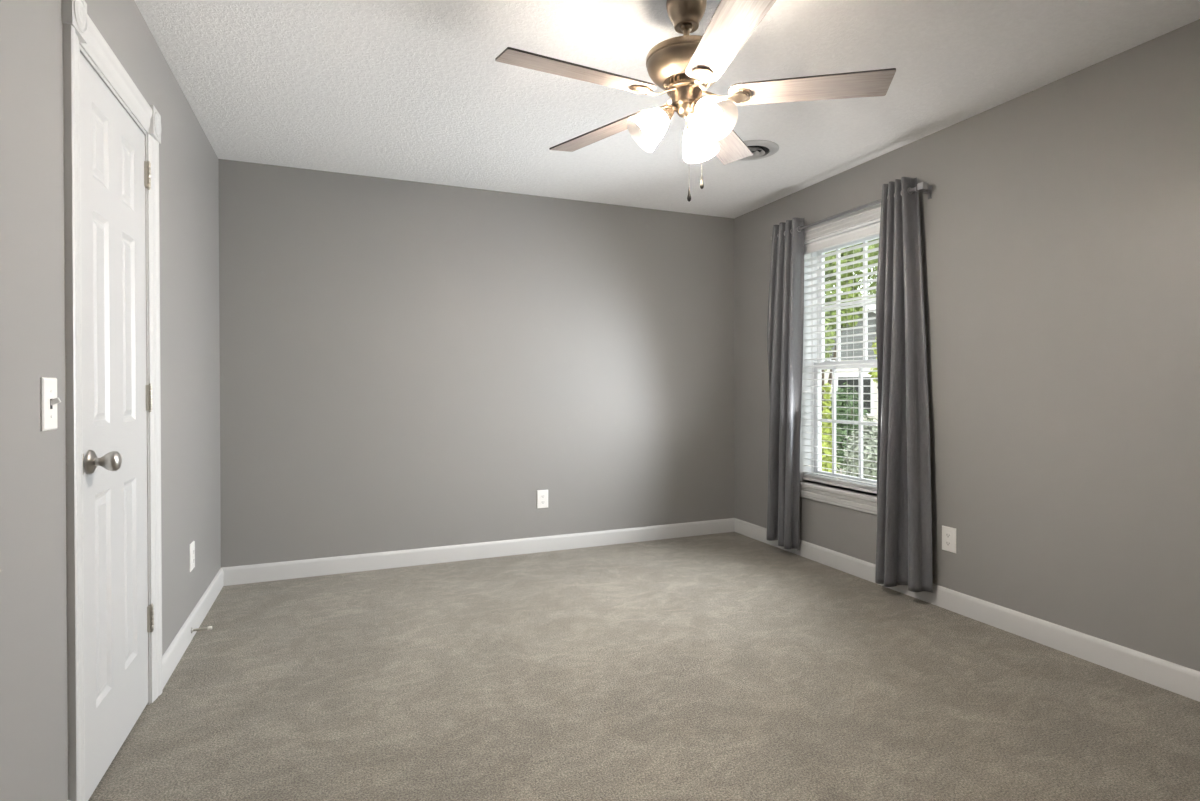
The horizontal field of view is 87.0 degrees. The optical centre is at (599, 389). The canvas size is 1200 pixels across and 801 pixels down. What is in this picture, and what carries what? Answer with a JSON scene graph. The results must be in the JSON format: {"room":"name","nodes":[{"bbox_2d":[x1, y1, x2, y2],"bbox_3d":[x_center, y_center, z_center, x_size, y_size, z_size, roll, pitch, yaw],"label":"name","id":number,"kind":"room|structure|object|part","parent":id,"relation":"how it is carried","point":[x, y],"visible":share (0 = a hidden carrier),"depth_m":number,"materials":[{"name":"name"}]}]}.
{"room":"empty bedroom","nodes":[
{"label":"empty bedroom","id":0,"kind":"room"},
{"bbox_2d":[0,0,220,800],"bbox_3d":[-1.349,-0.090,1.402,0.160,2.440,4.719,0,0,-22],"label":"wall","id":1,"kind":"structure","parent":0,"point":[33,504],"depth_m":1.52,"materials":[{"name":"grey paint"}]},
{"bbox_2d":[40,377,60,430],"bbox_3d":[-1.284,0.034,1.490,0.024,0.124,0.079,0,0,-22],"label":"light switch","id":2,"kind":"object","parent":1,"relation":"attached to","point":[49,400],"visible":1,"depth_m":1.47,"materials":[{"name":"white plastic"}]},
{"bbox_2d":[61,0,161,800],"bbox_3d":[-1.531,0.055,1.949,0.136,2.147,0.843,0,0,-22],"label":"door frame","id":3,"kind":"structure","parent":1,"relation":"attached to","point":[81,35],"depth_m":1.65,"materials":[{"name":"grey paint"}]},
{"bbox_3d":[-1.343,0.105,1.628,0.019,2.049,0.087,0,0,-22],"label":"casing","id":4,"kind":"part","parent":3,"relation":"part of","materials":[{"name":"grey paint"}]},
{"bbox_3d":[-1.487,-0.961,1.964,0.019,0.087,0.653,0,0,-22],"label":"head casing","id":5,"kind":"part","parent":3,"relation":"part of","materials":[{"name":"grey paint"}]},
{"bbox_3d":[-1.623,0.102,2.311,0.019,2.049,0.087,0,0,-22],"label":"casing","id":6,"kind":"part","parent":3,"relation":"part of","materials":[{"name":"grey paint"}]},
{"bbox_2d":[80,53,153,800],"bbox_3d":[-1.481,0.106,1.980,0.107,2.019,0.633,0,0,-22],"label":"door","id":7,"kind":"structure","parent":1,"relation":"in","point":[115,172],"depth_m":1.92,"materials":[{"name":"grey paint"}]},
{"bbox_3d":[-1.379,0.199,1.687,0.005,0.056,0.014,0,0,-22],"label":"strike plate","id":8,"kind":"part","parent":7,"relation":"part of","materials":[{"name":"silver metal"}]},
{"bbox_3d":[-1.362,0.199,1.751,0.061,0.056,0.056,0,0,-22],"label":"knob","id":9,"kind":"part","parent":7,"relation":"part of","materials":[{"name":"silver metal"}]},
{"bbox_2d":[162,568,222,689],"bbox_3d":[-1.896,1.073,2.979,0.014,0.103,1.365,0,0,-22],"label":"baseboard","id":10,"kind":"structure","parent":1,"relation":"attached to","point":[178,646],"depth_m":2.80,"materials":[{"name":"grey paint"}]},
{"bbox_2d":[191,626,211,632],"bbox_3d":[-1.792,1.080,2.852,0.080,0.026,0.026,0,0,-22],"label":"door stop","id":11,"kind":"object","parent":10,"relation":"attached to","point":[208,627],"visible":1,"depth_m":2.85,"materials":[{"name":"silver metal"}]},
{"bbox_3d":[-1.797,1.080,2.850,0.058,0.014,0.014,0,0,-22],"label":"rod","id":12,"kind":"part","parent":11,"relation":"part of","materials":[{"name":"silver metal"}]},
{"bbox_2d":[190,541,194,571],"bbox_3d":[-1.873,0.767,2.913,0.009,0.124,0.079,0,0,-22],"label":"wall outlet","id":13,"kind":"object","parent":1,"relation":"attached to","point":[192,545],"visible":1,"depth_m":2.90,"materials":[{"name":"white plastic"}]},
{"bbox_2d":[218,159,734,567],"bbox_3d":[-0.589,-0.106,4.351,3.805,2.440,0.160,0,0,-22],"label":"wall","id":14,"kind":"structure","parent":0,"point":[405,365],"depth_m":4.12,"materials":[{"name":"grey paint"}]},
{"bbox_2d":[221,518,734,585],"bbox_3d":[-0.552,1.062,4.276,3.485,0.103,0.014,0,0,-22],"label":"baseboard","id":15,"kind":"structure","parent":14,"relation":"attached to","point":[235,575],"depth_m":4.12,"materials":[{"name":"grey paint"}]},
{"bbox_2d":[537,490,547,508],"bbox_3d":[-0.389,0.752,4.345,0.079,0.124,0.009,0,0,-22],"label":"wall outlet","id":16,"kind":"object","parent":14,"relation":"attached to","point":[542,495],"visible":1,"depth_m":4.34,"materials":[{"name":"white plastic"}]},
{"bbox_2d":[88,532,1199,800],"bbox_3d":[0.342,1.182,2.100,3.805,0.120,5.039,0,0,-22],"label":"floor","id":17,"kind":"structure","parent":0,"point":[728,666],"depth_m":2.29,"materials":[{"name":"beige carpet"}]},
{"bbox_2d":[134,0,1199,217],"bbox_3d":[0.472,-1.389,2.145,4.105,0.140,5.039,0,0,-22],"label":"ceiling","id":18,"kind":"structure","parent":0,"point":[408,90],"depth_m":2.68,"materials":[{"name":"paint"}]},
{"bbox_2d":[495,0,895,201],"bbox_3d":[0.267,-0.970,2.117,1.235,0.696,1.269,0,0,-22],"label":"ceiling fan","id":19,"kind":"object","parent":18,"relation":"hanging from","point":[685,66],"visible":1,"depth_m":2.06,"materials":[{"name":"wood"}]},
{"bbox_3d":[-0.058,-0.984,1.965,0.512,0.006,0.129,0,11,-26],"label":"blade","id":20,"kind":"part","parent":19,"relation":"part of","materials":[{"name":"brown wood"}]},
{"bbox_3d":[0.019,-0.986,2.421,0.129,0.006,0.512,-16,11,-43],"label":"blade","id":21,"kind":"part","parent":19,"relation":"part of","materials":[{"name":"brown wood"}]},
{"bbox_3d":[0.161,-0.877,2.142,0.147,0.146,0.127,0,0,-22],"label":"lamp shade","id":22,"kind":"part","parent":19,"relation":"part of","materials":[{"name":"white glass"}]},
{"bbox_3d":[0.356,-0.879,2.267,0.141,0.146,0.136,0,0,-22],"label":"lamp shade","id":23,"kind":"part","parent":19,"relation":"part of","materials":[{"name":"white glass"}]},
{"bbox_3d":[0.359,-0.896,2.048,0.056,0.078,0.082,0,0,-22],"label":"bulb","id":24,"kind":"part","parent":19,"relation":"part of","materials":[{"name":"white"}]},
{"bbox_3d":[0.372,-0.878,2.034,0.130,0.146,0.148,0,0,-22],"label":"lamp shade","id":25,"kind":"part","parent":19,"relation":"part of","materials":[{"name":"white glass"}]},
{"bbox_3d":[0.353,-0.984,1.750,0.129,0.006,0.512,11,-1,-8],"label":"blade","id":26,"kind":"part","parent":19,"relation":"part of","materials":[{"name":"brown wood"}]},
{"bbox_3d":[0.478,-0.988,2.489,0.129,0.007,0.512,-12,-5,27],"label":"blade","id":27,"kind":"part","parent":19,"relation":"part of","materials":[{"name":"beige wood"}]},
{"bbox_3d":[0.684,-0.986,2.074,0.512,0.006,0.129,0,-11,10],"label":"blade","id":28,"kind":"part","parent":19,"relation":"part of","materials":[{"name":"brown wood"}]},
{"bbox_2d":[740,140,778,160],"bbox_3d":[0.840,-1.313,3.507,0.300,0.027,0.300,0,0,-22],"label":"ceiling vent","id":29,"kind":"object","parent":18,"relation":"in","point":[760,149],"visible":0.48,"depth_m":3.46,"materials":[{"name":"white metal"}]},
{"bbox_2d":[734,19,1199,671],"bbox_3d":[2.037,-0.107,2.792,0.190,2.440,4.719,0,0,-22],"label":"wall","id":30,"kind":"structure","parent":0,"point":[1060,223],"depth_m":2.71,"materials":[{"name":"grey paint"}]},
{"bbox_2d":[800,203,880,514],"bbox_3d":[1.567,-0.174,3.896,0.222,1.780,1.060,0,0,-22],"label":"window","id":31,"kind":"structure","parent":30,"relation":"in","point":[835,495],"depth_m":4.13,"materials":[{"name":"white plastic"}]},
{"bbox_2d":[803,222,879,493],"bbox_3d":[1.531,-0.179,3.881,0.082,1.567,0.808,0,0,-22],"label":"window blind","id":32,"kind":"object","parent":31,"relation":"attached to","point":[874,229],"visible":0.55,"depth_m":3.92,"materials":[{"name":"white plastic"}]},
{"bbox_3d":[1.544,0.587,3.889,0.050,0.034,0.804,0,0,-22],"label":"rail","id":33,"kind":"part","parent":32,"relation":"part of","materials":[{"name":"white plastic"}]},
{"bbox_3d":[1.619,0.207,3.919,0.029,0.780,0.808,0,0,-22],"label":"sash","id":34,"kind":"part","parent":31,"relation":"part of","materials":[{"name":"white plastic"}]},
{"bbox_3d":[1.651,-0.551,3.929,0.029,0.827,0.808,0,0,-22],"label":"sash","id":35,"kind":"part","parent":31,"relation":"part of","materials":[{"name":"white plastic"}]},
{"bbox_2d":[771,182,931,239],"bbox_3d":[1.457,-1.029,3.802,0.108,0.067,1.235,0,0,-22],"label":"curtain rod","id":36,"kind":"object","parent":30,"relation":"attached to","point":[922,186],"visible":0.67,"depth_m":3.56,"materials":[{"name":"grey metal"}]},
{"bbox_2d":[766,217,803,550],"bbox_3d":[1.236,-0.030,4.248,0.118,2.168,0.328,0,0,-22],"label":"curtain","id":37,"kind":"object","parent":36,"relation":"hanging from","point":[785,315],"visible":1,"depth_m":4.18,"materials":[{"name":"grey fabric"}]},
{"bbox_3d":[1.419,-1.040,3.800,0.021,0.021,1.190,0,0,-22],"label":"rod","id":38,"kind":"part","parent":36,"relation":"part of","materials":[{"name":"grey metal"}]},
{"bbox_2d":[875,177,932,592],"bbox_3d":[1.592,-0.026,3.368,0.132,2.168,0.356,0,0,-22],"label":"curtain","id":39,"kind":"object","parent":36,"relation":"hanging from","point":[904,510],"visible":1,"depth_m":3.34,"materials":[{"name":"grey fabric"}]},
{"bbox_2d":[942,525,955,552],"bbox_3d":[1.767,0.757,3.200,0.009,0.124,0.079,0,0,-22],"label":"wall outlet","id":40,"kind":"object","parent":30,"relation":"attached to","point":[948,533],"visible":1,"depth_m":3.19,"materials":[{"name":"white plastic"}]},
{"bbox_2d":[945,532,950,537],"bbox_3d":[1.765,0.736,3.199,0.004,0.027,0.034,0,0,-22],"label":"receptacle","id":41,"kind":"object","parent":40,"relation":"attached to","point":[947,534],"depth_m":3.20,"materials":[{"name":"grey plastic"}]},
{"bbox_2d":[734,518,1199,701],"bbox_3d":[1.949,1.062,2.752,0.014,0.103,4.705,0,0,-22],"label":"baseboard","id":42,"kind":"structure","parent":30,"relation":"attached to","point":[1184,681],"depth_m":2.80,"materials":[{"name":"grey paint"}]},
{"label":"outside","id":43,"kind":"structure","parent":0,"visible":0},
{"bbox_3d":[5.461,1.803,13.056,100.000,0.200,100.000,0,0,-22],"label":"ground","id":44,"kind":"structure","parent":43,"visible":0},
{"bbox_2d":[822,383,837,472],"bbox_3d":[3.381,0.832,9.417,0.360,1.883,0.343,0,0,-22],"label":"columnar shrub","id":45,"kind":"object","parent":44,"relation":"on","point":[825,431],"visible":0.34,"depth_m":9.35,"materials":[{"name":"green plant"}]},
{"bbox_2d":[821,245,862,416],"bbox_3d":[4.800,-1.004,14.132,1.926,5.524,1.838,0,0,-22],"label":"tree","id":46,"kind":"object","parent":44,"relation":"on","point":[847,296],"visible":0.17,"depth_m":13.68,"materials":[{"name":"green plant"}]},
{"bbox_2d":[824,295,877,447],"bbox_3d":[8.766,-0.545,20.781,5.250,4.400,7.980,0,0,28],"label":"house","id":47,"kind":"structure","parent":44,"relation":"on","point":[866,382],"depth_m":17.50,"materials":[{"name":"beige"}]},
{"bbox_3d":[7.066,0.151,17.541,0.840,0.990,0.015,0,0,28],"label":"pane","id":48,"kind":"part","parent":47,"relation":"part of","materials":[{"name":"black"}]},
{"bbox_2d":[842,418,877,479],"bbox_3d":[4.341,1.101,10.162,0.774,1.308,0.697,0,0,-1],"label":"bush","id":49,"kind":"object","parent":44,"relation":"on","point":[867,434],"visible":0.56,"depth_m":10.02,"materials":[{"name":"green plant"}]},
{"bbox_2d":[852,238,878,304],"bbox_3d":[14.183,-4.135,32.318,5.012,11.548,4.953,0,0,4],"label":"tree","id":50,"kind":"object","parent":44,"relation":"on","point":[874,276],"visible":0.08,"depth_m":32.10,"materials":[{"name":"green plant"}]},
{"bbox_3d":[5.561,1.681,12.286,3.200,0.050,2.700,0,0,-22],"label":"planting bed","id":51,"kind":"object","parent":44,"relation":"on","visible":0},
{"bbox_2d":[829,382,872,475],"bbox_3d":[4.690,0.796,12.004,0.904,1.897,1.051,0,0,4],"label":"bush","id":52,"kind":"object","parent":51,"relation":"on","point":[852,411],"visible":0.41,"depth_m":11.79,"materials":[{"name":"green plant"}]},
{"bbox_3d":[4.707,1.044,11.987,0.611,1.400,0.533,0,0,-22],"label":"stem","id":53,"kind":"part","parent":52,"relation":"part of","materials":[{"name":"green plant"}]},
{"bbox_2d":[868,339,877,388],"bbox_3d":[5.584,0.362,11.711,1.044,2.816,1.069,0,0,-22],"label":"tree","id":54,"kind":"object","parent":51,"relation":"on","point":[874,374],"visible":0.02,"depth_m":11.84,"materials":[{"name":"green plant"}]}
]}

